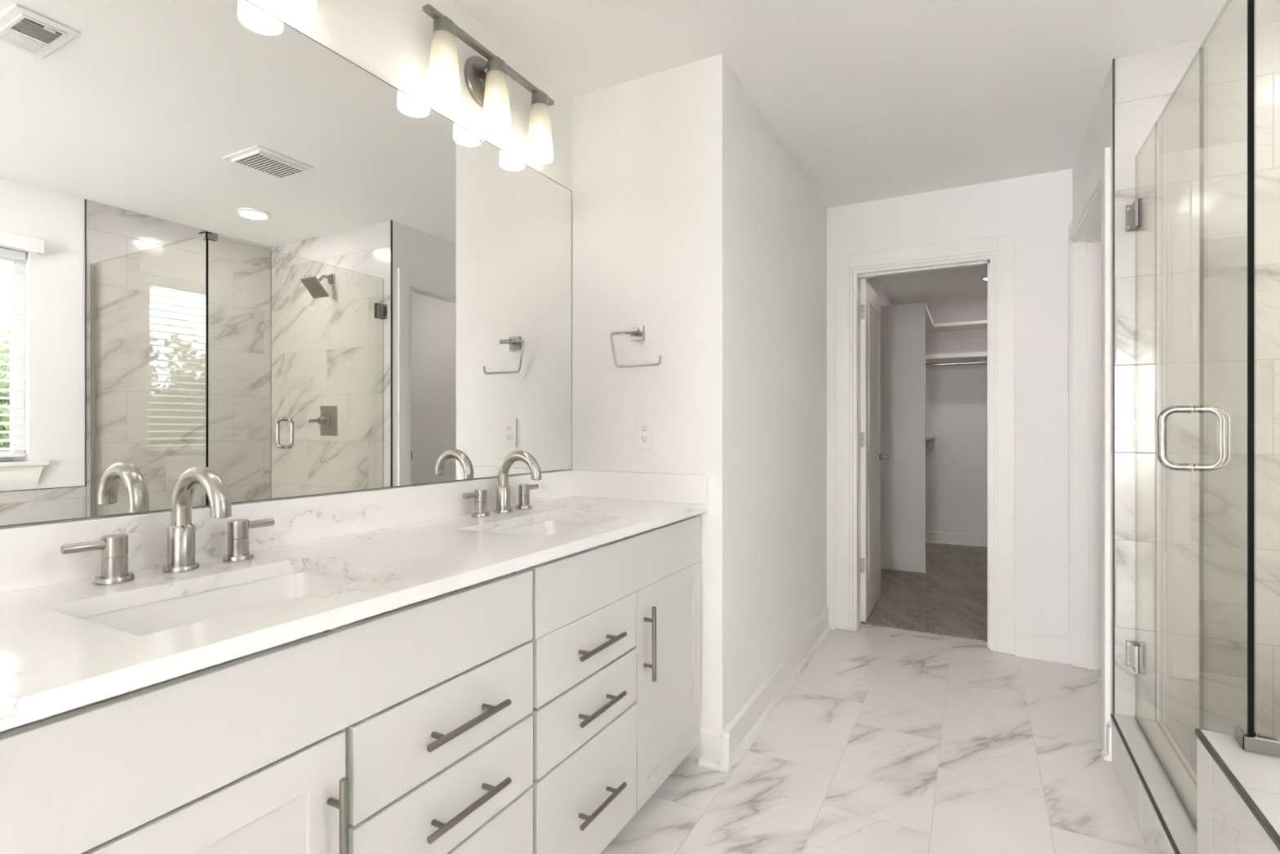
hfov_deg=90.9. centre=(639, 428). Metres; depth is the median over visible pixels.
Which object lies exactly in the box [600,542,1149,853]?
floor
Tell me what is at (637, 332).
towel ring
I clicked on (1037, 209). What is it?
wall
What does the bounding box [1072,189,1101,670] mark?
door
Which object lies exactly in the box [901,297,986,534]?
wall
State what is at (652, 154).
wall
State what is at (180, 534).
faucet
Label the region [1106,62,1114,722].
wall
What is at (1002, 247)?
trim
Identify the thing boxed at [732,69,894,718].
wall
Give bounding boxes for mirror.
[0,0,572,526]
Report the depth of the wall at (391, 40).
1.78 m
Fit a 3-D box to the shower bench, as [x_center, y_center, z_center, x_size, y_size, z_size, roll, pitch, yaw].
[1.261,0.899,0.179,1.230,0.516,1.990,0,0,28]
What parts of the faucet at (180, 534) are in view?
lever, handle, spout, spout, handle, lever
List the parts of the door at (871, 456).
panel moulding, panel moulding, handle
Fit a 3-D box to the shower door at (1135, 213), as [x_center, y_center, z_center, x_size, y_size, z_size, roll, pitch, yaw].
[1.532,0.032,1.844,0.140,1.918,0.710,0,0,28]
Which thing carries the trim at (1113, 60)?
attached to the wall at (1109, 77)
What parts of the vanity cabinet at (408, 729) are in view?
door, handle, drawer, drawer, handle, handle, drawer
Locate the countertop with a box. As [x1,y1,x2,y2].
[0,469,707,731]
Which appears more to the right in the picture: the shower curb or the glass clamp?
the glass clamp
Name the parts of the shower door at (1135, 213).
handle, handle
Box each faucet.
[60,466,275,585]
[462,450,542,517]
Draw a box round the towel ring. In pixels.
[609,325,662,368]
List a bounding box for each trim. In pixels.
[835,234,1014,654]
[853,255,993,650]
[1068,146,1110,749]
[1112,58,1115,714]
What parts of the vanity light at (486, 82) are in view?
lamp shade, arm, lamp shade, lamp shade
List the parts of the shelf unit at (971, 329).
shelf, hanging rod, shelf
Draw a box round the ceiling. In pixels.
[452,0,1279,304]
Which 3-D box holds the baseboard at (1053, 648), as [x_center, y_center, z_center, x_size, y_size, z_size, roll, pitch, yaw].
[1.606,1.097,3.378,1.187,0.122,0.029,0,0,28]
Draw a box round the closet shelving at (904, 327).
[880,302,936,573]
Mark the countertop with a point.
(405, 545)
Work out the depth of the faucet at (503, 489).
1.95 m
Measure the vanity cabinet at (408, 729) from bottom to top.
0.868 m
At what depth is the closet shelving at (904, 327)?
5.08 m
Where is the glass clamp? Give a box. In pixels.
[1234,724,1279,756]
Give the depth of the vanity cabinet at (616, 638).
1.63 m
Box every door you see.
[860,278,889,622]
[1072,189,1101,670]
[1125,197,1229,830]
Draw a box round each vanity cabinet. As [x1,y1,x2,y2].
[0,568,533,853]
[526,515,700,853]
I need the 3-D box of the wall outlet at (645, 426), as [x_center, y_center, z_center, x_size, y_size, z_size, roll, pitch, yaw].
[0.018,0.018,2.293,0.076,0.120,0.007,0,0,28]
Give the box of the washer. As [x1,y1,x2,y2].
[1188,404,1197,471]
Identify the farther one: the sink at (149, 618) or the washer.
the washer
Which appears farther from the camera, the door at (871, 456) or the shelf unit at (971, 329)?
the shelf unit at (971, 329)
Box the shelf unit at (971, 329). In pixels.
[925,320,986,370]
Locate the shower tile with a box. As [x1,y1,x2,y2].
[1114,22,1279,764]
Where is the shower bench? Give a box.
[1195,728,1279,853]
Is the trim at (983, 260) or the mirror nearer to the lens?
the mirror
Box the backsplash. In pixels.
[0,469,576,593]
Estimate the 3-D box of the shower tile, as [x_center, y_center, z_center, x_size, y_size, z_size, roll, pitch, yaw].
[2.186,-0.062,1.902,1.218,2.440,0.008,0,0,28]
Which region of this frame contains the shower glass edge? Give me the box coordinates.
[1247,0,1253,736]
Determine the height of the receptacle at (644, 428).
0.026 m
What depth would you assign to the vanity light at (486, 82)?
1.93 m
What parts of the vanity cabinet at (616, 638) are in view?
drawer, drawer, drawer, handle, handle, handle, handle, door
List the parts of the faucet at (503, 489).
lever, handle, spout, spout, handle, lever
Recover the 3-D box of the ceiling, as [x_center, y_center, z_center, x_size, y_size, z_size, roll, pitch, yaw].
[1.428,-1.332,2.379,3.250,0.100,8.670,0,0,28]
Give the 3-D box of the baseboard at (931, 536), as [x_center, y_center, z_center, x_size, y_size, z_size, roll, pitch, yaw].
[2.697,1.097,4.819,1.705,0.122,2.970,0,0,28]
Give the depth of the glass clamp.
1.24 m
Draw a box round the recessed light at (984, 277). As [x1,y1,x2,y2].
[981,275,986,280]
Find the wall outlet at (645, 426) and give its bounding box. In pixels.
[635,417,654,449]
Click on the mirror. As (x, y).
(230, 246)
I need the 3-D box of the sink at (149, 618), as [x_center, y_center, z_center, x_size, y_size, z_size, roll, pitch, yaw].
[-0.658,0.360,1.033,0.329,0.142,0.450,0,0,28]
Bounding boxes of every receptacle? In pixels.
[640,424,648,431]
[640,435,648,442]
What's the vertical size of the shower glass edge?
1.917 m
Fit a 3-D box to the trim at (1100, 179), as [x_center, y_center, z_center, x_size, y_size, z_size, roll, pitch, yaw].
[1.893,0.079,2.673,0.017,2.151,0.998,0,0,28]
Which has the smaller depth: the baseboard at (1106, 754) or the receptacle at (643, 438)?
the baseboard at (1106, 754)
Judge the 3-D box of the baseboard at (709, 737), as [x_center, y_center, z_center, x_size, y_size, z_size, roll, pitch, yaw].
[0.254,1.097,2.156,0.107,0.122,0.029,0,0,28]
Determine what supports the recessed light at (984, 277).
in the ceiling
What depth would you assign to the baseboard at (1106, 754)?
2.20 m
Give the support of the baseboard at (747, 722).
attached to the wall at (780, 220)
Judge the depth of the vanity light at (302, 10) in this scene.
1.41 m
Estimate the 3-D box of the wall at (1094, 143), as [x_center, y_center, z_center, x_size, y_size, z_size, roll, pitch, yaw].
[1.969,-0.062,2.675,0.115,2.440,0.928,0,0,28]
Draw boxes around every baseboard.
[697,725,730,772]
[719,606,831,772]
[827,606,1071,664]
[925,530,986,546]
[1100,720,1111,761]
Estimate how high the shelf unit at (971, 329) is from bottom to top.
0.416 m
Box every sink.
[80,571,359,636]
[491,520,595,537]
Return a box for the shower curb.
[1111,714,1196,853]
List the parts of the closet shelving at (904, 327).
shelf, shelf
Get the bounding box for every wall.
[0,0,572,528]
[572,53,732,759]
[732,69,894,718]
[826,168,1072,637]
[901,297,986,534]
[1072,76,1106,217]
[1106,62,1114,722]
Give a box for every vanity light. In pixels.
[270,0,316,20]
[422,4,554,164]
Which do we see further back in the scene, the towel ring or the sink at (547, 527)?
the towel ring

